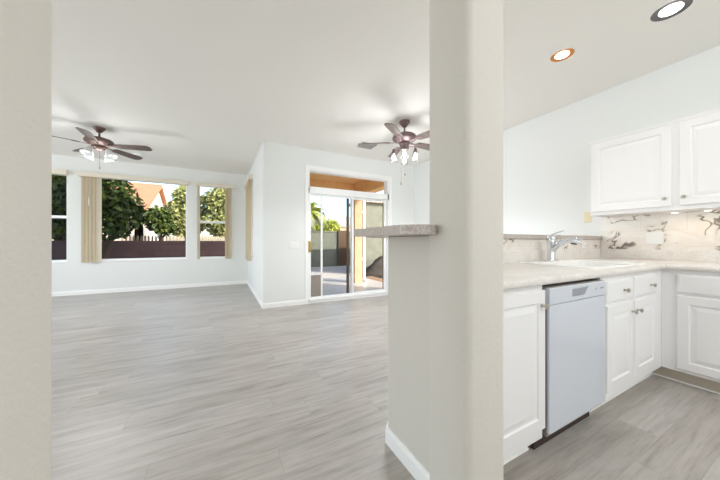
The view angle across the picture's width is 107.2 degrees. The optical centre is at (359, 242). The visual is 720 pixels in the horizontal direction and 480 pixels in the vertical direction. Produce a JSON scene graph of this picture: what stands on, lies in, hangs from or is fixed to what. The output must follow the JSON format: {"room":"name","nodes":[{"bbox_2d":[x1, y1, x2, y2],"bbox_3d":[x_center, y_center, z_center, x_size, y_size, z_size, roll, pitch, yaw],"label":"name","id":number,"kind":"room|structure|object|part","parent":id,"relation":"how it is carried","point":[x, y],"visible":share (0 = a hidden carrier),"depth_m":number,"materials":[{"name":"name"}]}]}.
{"room":"kitchen","nodes":[
{"label":"kitchen","id":0,"kind":"room"},
{"bbox_2d":[0,0,51,479],"bbox_3d":[-1.579,-0.389,-0.017,2.184,2.950,0.190,0,0,-28],"label":"wall","id":1,"kind":"structure","parent":0,"point":[25,25],"depth_m":0.48,"materials":[{"name":"white paint"}]},
{"bbox_2d":[52,154,246,291],"bbox_3d":[-5.892,-0.389,5.516,6.850,2.950,0.150,0,0,-28],"label":"wall","id":2,"kind":"structure","parent":0,"point":[73,275],"depth_m":6.01,"materials":[{"name":"white paint"}]},
{"bbox_2d":[52,174,66,262],"bbox_3d":[-6.399,-0.495,5.234,0.930,1.818,0.142,0,0,-28],"label":"window","id":3,"kind":"structure","parent":2,"relation":"in","point":[53,216],"depth_m":5.38,"materials":[{"name":"white plastic"}]},
{"bbox_2d":[52,169,67,174],"bbox_3d":[-6.354,-1.399,5.132,0.995,0.090,0.096,0,0,-28],"label":"vertical blind","id":4,"kind":"object","parent":2,"relation":"attached to","point":[54,171],"visible":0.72,"depth_m":5.28,"materials":[{"name":"beige fabric"}]},
{"bbox_2d":[102,178,186,261],"bbox_3d":[-4.969,-0.495,5.979,1.816,1.818,0.142,0,0,-28],"label":"window","id":5,"kind":"structure","parent":2,"relation":"in","point":[167,258],"depth_m":6.11,"materials":[{"name":"white plastic"}]},
{"bbox_2d":[78,171,188,262],"bbox_3d":[-4.919,-0.511,5.872,1.905,1.865,0.110,0,0,-28],"label":"vertical blind","id":6,"kind":"object","parent":5,"relation":"attached to","point":[91,183],"visible":1,"depth_m":5.53,"materials":[{"name":"beige fabric"}]},
{"bbox_3d":[-4.955,0.403,5.952,1.816,0.022,0.082,0,0,-28],"label":"sill","id":7,"kind":"part","parent":5,"relation":"part of","materials":[{"name":"white paint"}]},
{"bbox_2d":[52,280,262,308],"bbox_3d":[-5.170,1.044,4.132,6.550,0.085,2.973,0,0,-28],"label":"baseboard","id":8,"kind":"structure","parent":2,"relation":"attached to","point":[81,292],"depth_m":5.90,"materials":[{"name":"white paint"}]},
{"bbox_2d":[200,187,224,258],"bbox_3d":[-3.634,-0.495,6.675,0.745,1.818,0.142,0,0,-28],"label":"window","id":9,"kind":"structure","parent":2,"relation":"in","point":[214,222],"depth_m":6.67,"materials":[{"name":"white plastic"}]},
{"bbox_2d":[196,182,234,259],"bbox_3d":[-3.572,-0.511,6.582,0.840,1.865,0.096,0,0,-28],"label":"vertical blind","id":10,"kind":"object","parent":9,"relation":"attached to","point":[228,188],"visible":1,"depth_m":6.69,"materials":[{"name":"beige"}]},
{"bbox_2d":[247,141,272,302],"bbox_3d":[-2.199,-0.389,5.680,0.150,2.950,2.973,0,0,-28],"label":"wall","id":11,"kind":"structure","parent":0,"point":[259,270],"depth_m":4.40,"materials":[{"name":"white paint"}]},
{"bbox_2d":[244,174,252,260],"bbox_3d":[-2.609,-0.511,6.190,0.096,1.865,1.150,0,0,-28],"label":"vertical blind","id":12,"kind":"object","parent":11,"relation":"attached to","point":[247,185],"visible":1,"depth_m":5.88,"materials":[{"name":"beige fabric"}]},
{"bbox_2d":[251,185,252,260],"bbox_3d":[-2.518,-0.495,6.256,0.142,1.818,1.043,0,0,-28],"label":"window","id":13,"kind":"structure","parent":11,"relation":"in","point":[252,185],"depth_m":6.71,"materials":[{"name":"white plastic"}]},
{"bbox_2d":[273,143,413,301],"bbox_3d":[-0.172,-0.389,5.145,2.950,2.950,0.150,0,0,-28],"label":"wall","id":14,"kind":"structure","parent":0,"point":[289,162],"depth_m":4.59,"materials":[{"name":"white paint"}]},
{"bbox_2d":[263,299,304,308],"bbox_3d":[-1.265,1.044,4.483,0.700,0.085,0.014,0,0,-28],"label":"baseboard","id":15,"kind":"structure","parent":14,"relation":"attached to","point":[294,302],"depth_m":4.46,"materials":[{"name":"white paint"}]},
{"bbox_2d":[289,242,298,248],"bbox_3d":[-1.133,0.056,4.554,0.165,0.115,0.010,0,0,-28],"label":"switch plate","id":16,"kind":"object","parent":14,"relation":"attached to","point":[292,245],"visible":1,"depth_m":4.55,"materials":[{"name":"white plastic"}]},
{"bbox_2d":[310,173,383,192],"bbox_3d":[-0.764,-1.454,5.955,2.650,0.480,1.833,0,0,-28],"label":"roof","id":17,"kind":"structure","parent":14,"relation":"attached to","point":[316,180],"depth_m":6.51,"materials":[{"name":"beige paint"}]},
{"bbox_2d":[305,165,391,303],"bbox_3d":[-0.180,-0.132,5.110,1.815,2.435,0.195,0,0,-28],"label":"door","id":18,"kind":"structure","parent":14,"relation":"attached to","point":[313,282],"depth_m":5.05,"materials":[{"name":"white plastic"}]},
{"bbox_3d":[-0.883,0.081,4.662,0.040,0.200,0.050,0,0,-28],"label":"handle","id":19,"kind":"part","parent":18,"relation":"part of","materials":[{"name":"gold metal"}]},
{"bbox_3d":[-0.791,0.071,4.808,0.232,1.830,0.020,0,0,-28],"label":"pet door panel","id":20,"kind":"part","parent":18,"relation":"part of","materials":[{"name":"white plastic"}]},
{"bbox_3d":[-0.522,0.073,4.946,0.885,1.885,0.030,0,0,-28],"label":"sliding panel","id":21,"kind":"part","parent":18,"relation":"part of","materials":[{"name":"white plastic"}]},
{"bbox_3d":[0.130,0.071,5.369,0.883,1.970,0.018,0,0,-28],"label":"screen frame","id":22,"kind":"part","parent":18,"relation":"part of","materials":[{"name":"brown metal"}]},
{"bbox_3d":[0.171,0.073,5.352,0.800,1.885,0.030,0,0,-28],"label":"fixed panel","id":23,"kind":"part","parent":18,"relation":"part of","materials":[{"name":"white plastic"}]},
{"bbox_2d":[52,276,719,479],"bbox_3d":[-2.058,1.146,1.515,9.950,0.120,10.790,0,0,-28],"label":"floor","id":24,"kind":"structure","parent":0,"point":[205,382],"depth_m":1.81,"materials":[{"name":"plastic"}]},
{"bbox_2d":[503,285,549,464],"bbox_3d":[0.571,0.649,1.457,0.490,0.874,0.640,0,0,-28],"label":"base cabinet","id":25,"kind":"object","parent":24,"relation":"on","point":[524,308],"visible":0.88,"depth_m":1.23,"materials":[{"name":"white paint"}]},
{"bbox_3d":[0.665,1.080,1.278,0.490,0.010,0.008,0,0,-28],"label":"toe trim","id":26,"kind":"part","parent":25,"relation":"part of","materials":[{"name":"white paint"}]},
{"bbox_3d":[0.895,0.309,1.283,0.030,0.030,0.031,0,0,-28],"label":"knob","id":27,"kind":"part","parent":25,"relation":"part of","materials":[{"name":"silver metal"}]},
{"bbox_2d":[531,279,605,449],"bbox_3d":[1.071,0.656,1.712,0.605,0.856,0.590,0,0,-28],"label":"dishwasher","id":28,"kind":"object","parent":24,"relation":"on","point":[575,316],"visible":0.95,"depth_m":1.42,"materials":[{"name":"grey metal"}]},
{"bbox_3d":[1.166,1.029,1.528,0.593,0.110,0.016,0,0,-28],"label":"toe panel","id":29,"kind":"part","parent":28,"relation":"part of","materials":[{"name":"brown plastic"}]},
{"bbox_3d":[1.199,0.272,1.465,0.605,0.081,0.030,0,0,-28],"label":"control panel","id":30,"kind":"part","parent":28,"relation":"part of","materials":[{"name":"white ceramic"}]},
{"bbox_3d":[1.202,0.636,1.459,0.605,0.640,0.016,0,0,-28],"label":"door","id":31,"kind":"part","parent":28,"relation":"part of","materials":[{"name":"white metal"}]},
{"bbox_2d":[589,270,660,412],"bbox_3d":[1.827,0.649,2.112,1.100,0.874,0.640,0,0,-28],"label":"base cabinet","id":32,"kind":"object","parent":24,"relation":"on","point":[632,300],"visible":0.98,"depth_m":1.78,"materials":[{"name":"white paint"}]},
{"bbox_3d":[1.683,0.310,1.722,0.389,0.136,0.019,0,0,-28],"label":"drawer","id":33,"kind":"part","parent":32,"relation":"part of","materials":[{"name":"white paint"}]},
{"bbox_3d":[1.683,0.661,1.722,0.389,0.530,0.019,0,0,-28],"label":"door","id":34,"kind":"part","parent":32,"relation":"part of","materials":[{"name":"white paint"}]},
{"bbox_3d":[1.920,1.080,1.932,1.100,0.010,0.008,0,0,-28],"label":"toe trim","id":35,"kind":"part","parent":32,"relation":"part of","materials":[{"name":"white paint"}]},
{"bbox_3d":[2.056,0.310,1.916,0.393,0.136,0.019,0,0,-28],"label":"drawer","id":36,"kind":"part","parent":32,"relation":"part of","materials":[{"name":"white paint"}]},
{"bbox_3d":[2.056,0.661,1.916,0.393,0.530,0.019,0,0,-28],"label":"door","id":37,"kind":"part","parent":32,"relation":"part of","materials":[{"name":"white paint"}]},
{"bbox_2d":[652,269,719,393],"bbox_3d":[2.925,0.649,1.658,0.662,0.874,1.420,0,0,-28],"label":"base cabinet","id":38,"kind":"object","parent":24,"relation":"on","point":[690,299],"visible":0.9,"depth_m":1.96,"materials":[{"name":"white paint"}]},
{"bbox_2d":[503,249,719,289],"bbox_3d":[1.879,0.141,1.405,2.767,0.138,1.995,0,0,-28],"label":"countertop","id":39,"kind":"structure","parent":38,"relation":"on","point":[515,275],"depth_m":2.13,"materials":[{"name":"stone"}]},
{"bbox_2d":[543,230,582,260],"bbox_3d":[1.692,0.030,2.206,0.200,0.260,0.259,0,0,-28],"label":"faucet","id":40,"kind":"object","parent":39,"relation":"on","point":[553,246],"visible":1,"depth_m":2.25,"materials":[{"name":"silver metal"}]},
{"bbox_3d":[1.674,0.031,2.240,0.054,0.123,0.141,0,0,-28],"label":"spout","id":41,"kind":"part","parent":40,"relation":"part of","materials":[{"name":"silver metal"}]},
{"bbox_2d":[519,259,644,278],"bbox_3d":[1.752,0.256,2.103,0.850,0.192,0.510,0,0,-28],"label":"sink","id":42,"kind":"object","parent":39,"relation":"in","point":[573,263],"visible":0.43,"depth_m":2.21,"materials":[{"name":"white ceramic"}]},
{"bbox_3d":[2.736,1.080,1.559,0.008,0.010,1.420,0,0,-28],"label":"toe trim","id":43,"kind":"part","parent":38,"relation":"part of","materials":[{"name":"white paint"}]},
{"bbox_3d":[2.549,0.312,1.751,0.019,0.135,0.600,0,0,-28],"label":"drawer","id":44,"kind":"part","parent":38,"relation":"part of","materials":[{"name":"white paint"}]},
{"bbox_3d":[2.549,0.680,1.751,0.019,0.552,0.600,0,0,-28],"label":"door","id":45,"kind":"part","parent":38,"relation":"part of","materials":[{"name":"white paint"}]},
{"bbox_2d":[52,0,719,174],"bbox_3d":[-2.058,-1.857,1.515,9.950,0.415,10.790,0,0,-28],"label":"ceiling","id":46,"kind":"structure","parent":0,"point":[201,84],"depth_m":2.48,"materials":[{"name":"white paint"}]},
{"bbox_2d":[52,126,151,168],"bbox_3d":[-3.767,-1.360,3.828,1.275,0.622,1.233,0,0,-28],"label":"ceiling fan","id":47,"kind":"object","parent":46,"relation":"hanging from","point":[98,143],"visible":1,"depth_m":3.84,"materials":[{"name":"brown wood"}]},
{"bbox_3d":[-3.798,-1.278,3.688,0.140,0.154,0.138,0,0,-28],"label":"lamp shade","id":48,"kind":"part","parent":47,"relation":"part of","materials":[{"name":"white glass"}]},
{"bbox_3d":[-3.572,-1.409,3.496,0.144,0.037,0.463,0,0,-28],"label":"blade","id":49,"kind":"part","parent":47,"relation":"part of","materials":[{"name":"brown wood"}]},
{"bbox_3d":[-3.970,-1.278,3.866,0.138,0.154,0.140,0,0,-28],"label":"lamp shade","id":50,"kind":"part","parent":47,"relation":"part of","materials":[{"name":"white glass"}]},
{"bbox_3d":[-3.620,-1.278,3.860,0.138,0.154,0.140,0,0,-28],"label":"lamp shade","id":51,"kind":"part","parent":47,"relation":"part of","materials":[{"name":"white glass"}]},
{"bbox_3d":[-3.754,-1.409,4.291,0.138,0.037,0.460,0,0,5],"label":"blade","id":52,"kind":"part","parent":47,"relation":"part of","materials":[{"name":"brown wood"}]},
{"bbox_3d":[-3.376,-1.409,3.957,0.460,0.037,0.138,0,0,-13],"label":"blade","id":53,"kind":"part","parent":47,"relation":"part of","materials":[{"name":"brown wood"}]},
{"bbox_2d":[355,141,379,149],"bbox_3d":[0.123,-1.641,4.513,0.330,0.017,0.290,0,0,-28],"label":"ceiling vent","id":54,"kind":"object","parent":46,"relation":"in","point":[370,147],"visible":0.86,"depth_m":4.51,"materials":[{"name":"white plastic"}]},
{"bbox_2d":[358,119,429,184],"bbox_3d":[0.654,-1.206,3.653,1.178,0.885,1.239,0,0,-28],"label":"ceiling fan","id":55,"kind":"object","parent":46,"relation":"hanging from","point":[404,139],"visible":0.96,"depth_m":3.57,"materials":[{"name":"brown wood"}]},
{"bbox_3d":[0.193,-1.369,3.691,0.440,0.037,0.138,0,0,8],"label":"blade","id":56,"kind":"part","parent":55,"relation":"part of","materials":[{"name":"brown wood"}]},
{"bbox_3d":[0.421,-1.369,3.253,0.138,0.037,0.440,0,0,26],"label":"blade","id":57,"kind":"part","parent":55,"relation":"part of","materials":[{"name":"brown wood"}]},
{"bbox_2d":[392,149,395,160],"bbox_3d":[0.465,-1.193,3.653,0.096,0.178,0.095,0,0,-28],"label":"shade","id":58,"kind":"object","parent":55,"relation":"attached to","point":[393,150],"depth_m":3.63,"materials":[{"name":"white glass"}]},
{"bbox_3d":[0.539,-1.369,4.043,0.138,0.037,0.440,0,0,-10],"label":"blade","id":59,"kind":"part","parent":55,"relation":"part of","materials":[{"name":"brown wood"}]},
{"bbox_2d":[402,144,406,156],"bbox_3d":[0.585,-1.193,3.486,0.096,0.178,0.095,0,0,-28],"label":"shade","id":60,"kind":"object","parent":55,"relation":"attached to","point":[404,148],"depth_m":3.47,"materials":[{"name":"white glass"}]},
{"bbox_2d":[413,147,417,159],"bbox_3d":[0.751,-1.193,3.605,0.096,0.178,0.095,0,0,-28],"label":"shade","id":61,"kind":"object","parent":55,"relation":"attached to","point":[415,157],"depth_m":3.59,"materials":[{"name":"white glass"}]},
{"bbox_3d":[0.981,-1.369,3.823,0.440,0.037,0.138,0,0,-28],"label":"blade","id":62,"kind":"part","parent":55,"relation":"part of","materials":[{"name":"brown wood"}]},
{"bbox_3d":[0.908,-1.369,3.335,0.440,0.037,0.138,0,0,44],"label":"blade","id":63,"kind":"part","parent":55,"relation":"part of","materials":[{"name":"brown wood"}]},
{"bbox_2d":[549,47,575,61],"bbox_3d":[1.781,-1.645,2.338,0.186,0.006,0.186,0,0,-28],"label":"recessed light","id":64,"kind":"object","parent":46,"relation":"in","point":[563,54],"visible":1,"depth_m":2.33,"materials":[{"name":"white plastic"}]},
{"bbox_2d":[649,0,694,21],"bbox_3d":[2.205,-1.645,1.882,0.212,0.006,0.212,0,0,-28],"label":"recessed light","id":65,"kind":"object","parent":46,"relation":"in","point":[673,8],"visible":1,"depth_m":1.88,"materials":[{"name":"white plastic"}]},
{"bbox_2d":[388,236,429,472],"bbox_3d":[0.273,0.529,1.347,0.130,1.113,0.538,0,0,-28],"label":"wall","id":66,"kind":"structure","parent":0,"point":[408,257],"depth_m":1.27,"materials":[{"name":"white paint"}]},
{"bbox_2d":[385,422,429,479],"bbox_3d":[0.219,1.044,1.456,0.168,0.085,0.754,0,0,-5],"label":"baseboard","id":67,"kind":"structure","parent":66,"relation":"attached to","point":[417,470],"depth_m":1.28,"materials":[{"name":"white paint"}]},
{"bbox_2d":[354,224,601,239],"bbox_3d":[1.334,-0.048,2.092,3.099,0.037,0.963,0,0,-28],"label":"bar","id":68,"kind":"object","parent":66,"relation":"on","point":[406,230],"visible":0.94,"depth_m":1.17,"materials":[{"name":"stone"}]},
{"bbox_2d":[430,0,502,479],"bbox_3d":[0.408,-0.389,1.024,0.204,2.950,0.200,0,0,-28],"label":"wall column","id":69,"kind":"structure","parent":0,"point":[466,36],"depth_m":0.94,"materials":[{"name":"white paint"}]},
{"bbox_2d":[414,45,719,356],"bbox_3d":[2.974,-0.389,2.462,0.150,2.950,7.817,0,0,-28],"label":"wall","id":70,"kind":"structure","parent":0,"point":[546,158],"depth_m":3.15,"materials":[{"name":"white paint"}]},
{"bbox_2d":[584,211,591,222],"bbox_3d":[2.592,-0.286,3.020,0.010,0.125,0.072,0,0,-28],"label":"switch plate","id":71,"kind":"object","parent":70,"relation":"attached to","point":[587,218],"visible":0.92,"depth_m":3.02,"materials":[{"name":"beige plastic"}]},
{"bbox_2d":[590,108,719,216],"bbox_3d":[2.779,-0.652,2.291,0.353,0.760,1.195,0,0,-28],"label":"upper cabinet","id":72,"kind":"object","parent":70,"relation":"attached to","point":[674,165],"visible":1,"depth_m":2.32,"materials":[{"name":"white paint"}]},
{"bbox_3d":[2.518,-0.651,2.495,0.019,0.690,0.546,0,0,-28],"label":"door","id":73,"kind":"part","parent":72,"relation":"part of","materials":[{"name":"white paint"}]},
{"bbox_3d":[2.792,-0.651,1.970,0.019,0.690,0.546,0,0,-28],"label":"door","id":74,"kind":"part","parent":72,"relation":"part of","materials":[{"name":"white paint"}]},
{"bbox_2d":[601,210,719,250],"bbox_3d":[3.105,-0.107,2.037,0.008,0.358,1.982,0,0,-28],"label":"backsplash","id":75,"kind":"structure","parent":70,"relation":"attached to","point":[692,230],"depth_m":2.48,"materials":[{"name":"stone"}]},
{"bbox_2d":[645,232,663,243],"bbox_3d":[2.827,-0.037,2.551,0.010,0.115,0.125,0,0,-28],"label":"switch plate","id":76,"kind":"object","parent":75,"relation":"attached to","point":[650,237],"visible":1,"depth_m":2.55,"materials":[{"name":"white plastic"}]},
{"bbox_3d":[1.397,0.530,2.328,2.770,1.113,0.163,0,0,-28],"label":"wall","id":77,"kind":"structure","parent":0,"visible":0},
{"bbox_2d":[503,239,599,250],"bbox_3d":[1.418,0.022,2.289,2.767,0.099,0.008,0,0,-28],"label":"backsplash","id":78,"kind":"structure","parent":77,"relation":"attached to","point":[508,244],"depth_m":2.36,"materials":[{"name":"stone"}]},
{"bbox_2d":[582,240,585,247],"bbox_3d":[2.322,0.020,2.750,0.070,0.090,0.009,0,0,-28],"label":"outlet plate","id":79,"kind":"object","parent":78,"relation":"attached to","point":[584,241],"visible":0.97,"depth_m":2.75,"materials":[{"name":"white plastic"}]},
{"label":"outside","id":80,"kind":"structure","parent":0,"visible":0},
{"bbox_2d":[311,265,349,277],"bbox_3d":[-11.093,1.376,21.282,80.000,0.220,72.000,0,0,-28],"label":"ground","id":81,"kind":"structure","parent":80,"point":[329,271],"depth_m":11.43,"materials":[{"name":"grey concrete"}]},
{"bbox_2d":[52,177,66,240],"bbox_3d":[-9.895,-0.551,8.698,1.930,3.654,1.359,0,0,-28],"label":"tree","id":82,"kind":"object","parent":81,"relation":"on","point":[58,238],"visible":0.05,"depth_m":8.56,"materials":[{"name":"green plant"}]},
{"bbox_2d":[52,175,148,258],"bbox_3d":[-7.305,-0.833,7.313,2.371,4.209,1.657,0,0,-28],"label":"tree","id":83,"kind":"object","parent":81,"relation":"on","point":[119,204],"visible":0.33,"depth_m":7.24,"materials":[{"name":"green plant"}]},
{"bbox_2d":[52,182,166,240],"bbox_3d":[-17.116,-1.134,13.745,11.150,4.800,7.400,0,0,-28],"label":"house","id":84,"kind":"structure","parent":81,"relation":"on","point":[151,194],"depth_m":14.80,"materials":[{"name":"beige paint"}]},
{"bbox_2d":[52,241,224,259],"bbox_3d":[-10.629,0.611,6.977,15.600,1.310,0.200,0,0,-28],"label":"wall","id":85,"kind":"structure","parent":81,"relation":"on","point":[119,249],"depth_m":8.78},
{"bbox_2d":[141,205,178,240],"bbox_3d":[-7.623,-0.071,10.113,1.248,2.681,1.104,0,0,-28],"label":"tree","id":86,"kind":"object","parent":81,"relation":"on","point":[160,219],"visible":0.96,"depth_m":9.92,"materials":[{"name":"green plant"}]},
{"bbox_2d":[121,235,223,240],"bbox_3d":[-7.357,0.496,11.085,4.000,1.540,0.060,0,0,-28],"label":"picket fence","id":87,"kind":"object","parent":81,"relation":"on","point":[137,235],"visible":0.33,"depth_m":10.83,"materials":[{"name":"white wood"}]},
{"bbox_2d":[164,185,205,240],"bbox_3d":[-8.002,-0.702,12.144,1.925,3.937,1.541,0,0,-28],"label":"tree","id":88,"kind":"object","parent":81,"relation":"on","point":[176,206],"visible":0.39,"depth_m":11.73,"materials":[{"name":"green plant"}]},
{"bbox_2d":[200,188,224,238],"bbox_3d":[-6.226,-0.721,12.752,2.557,3.981,1.761,0,0,-28],"label":"tree","id":89,"kind":"object","parent":81,"relation":"on","point":[214,201],"visible":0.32,"depth_m":12.07,"materials":[{"name":"green plant"}]},
{"bbox_2d":[311,201,330,230],"bbox_3d":[-2.342,-0.322,12.278,2.149,3.180,2.055,0,0,-28],"label":"palm tree","id":90,"kind":"object","parent":81,"relation":"on","point":[314,210],"visible":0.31,"depth_m":12.40,"materials":[{"name":"green plant"}]},
{"bbox_2d":[311,219,340,230],"bbox_3d":[-1.853,-0.026,14.719,1.776,2.583,0.903,0,0,-28],"label":"shrub","id":91,"kind":"object","parent":81,"relation":"on","point":[336,227],"visible":0.53,"depth_m":14.62,"materials":[{"name":"green plant"}]},
{"bbox_2d":[311,231,349,266],"bbox_3d":[-0.025,0.346,14.760,10.400,1.840,0.260,0,0,-28],"label":"wall","id":92,"kind":"structure","parent":81,"relation":"on","point":[330,238],"depth_m":13.75,"materials":[{"name":"grey paint"}]},
{"bbox_2d":[338,230,345,264],"bbox_3d":[-0.917,0.296,14.103,0.510,1.820,0.060,0,0,-28],"label":"gate","id":93,"kind":"object","parent":92,"relation":"attached to","point":[341,234],"visible":0.77,"depth_m":14.04,"materials":[{"name":"brown wood"}]},
{"bbox_2d":[311,216,349,230],"bbox_3d":[-1.978,-0.674,27.161,7.200,3.880,7.000,0,0,-28],"label":"house","id":94,"kind":"structure","parent":81,"relation":"on","point":[341,220],"depth_m":24.82,"materials":[{"name":"beige paint"}]},
{"bbox_2d":[349,200,382,272],"bbox_3d":[2.408,-0.342,12.093,5.750,3.216,1.678,0,0,-28],"label":"building","id":95,"kind":"structure","parent":81,"relation":"on","point":[374,210],"depth_m":10.45,"materials":[{"name":"beige paint"}]},
{"bbox_2d":[362,256,382,278],"bbox_3d":[0.861,0.865,9.857,1.907,0.802,1.201,0,0,-28],"label":"heap","id":96,"kind":"object","parent":81,"relation":"on","point":[375,269],"visible":0.34,"depth_m":9.45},
{"bbox_2d":[366,276,382,281],"bbox_3d":[-0.561,1.196,6.658,3.640,0.140,2.873,0,0,-28],"label":"floor","id":97,"kind":"structure","parent":81,"relation":"on","point":[367,277],"depth_m":8.21,"materials":[{"name":"concrete"}]},
{"bbox_2d":[354,200,361,282],"bbox_3d":[-0.089,-0.043,7.171,0.230,2.339,0.220,0,0,-28],"label":"patio post","id":98,"kind":"object","parent":97,"relation":"on","point":[357,203],"visible":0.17,"depth_m":7.06,"materials":[{"name":"beige paint"}]},
{"bbox_2d":[362,201,366,281],"bbox_3d":[0.090,-0.209,7.278,0.183,2.650,0.165,0,0,-28],"label":"downspout","id":99,"kind":"object","parent":98,"relation":"attached to","point":[364,202],"visible":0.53,"depth_m":7.32,"materials":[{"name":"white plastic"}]}
]}

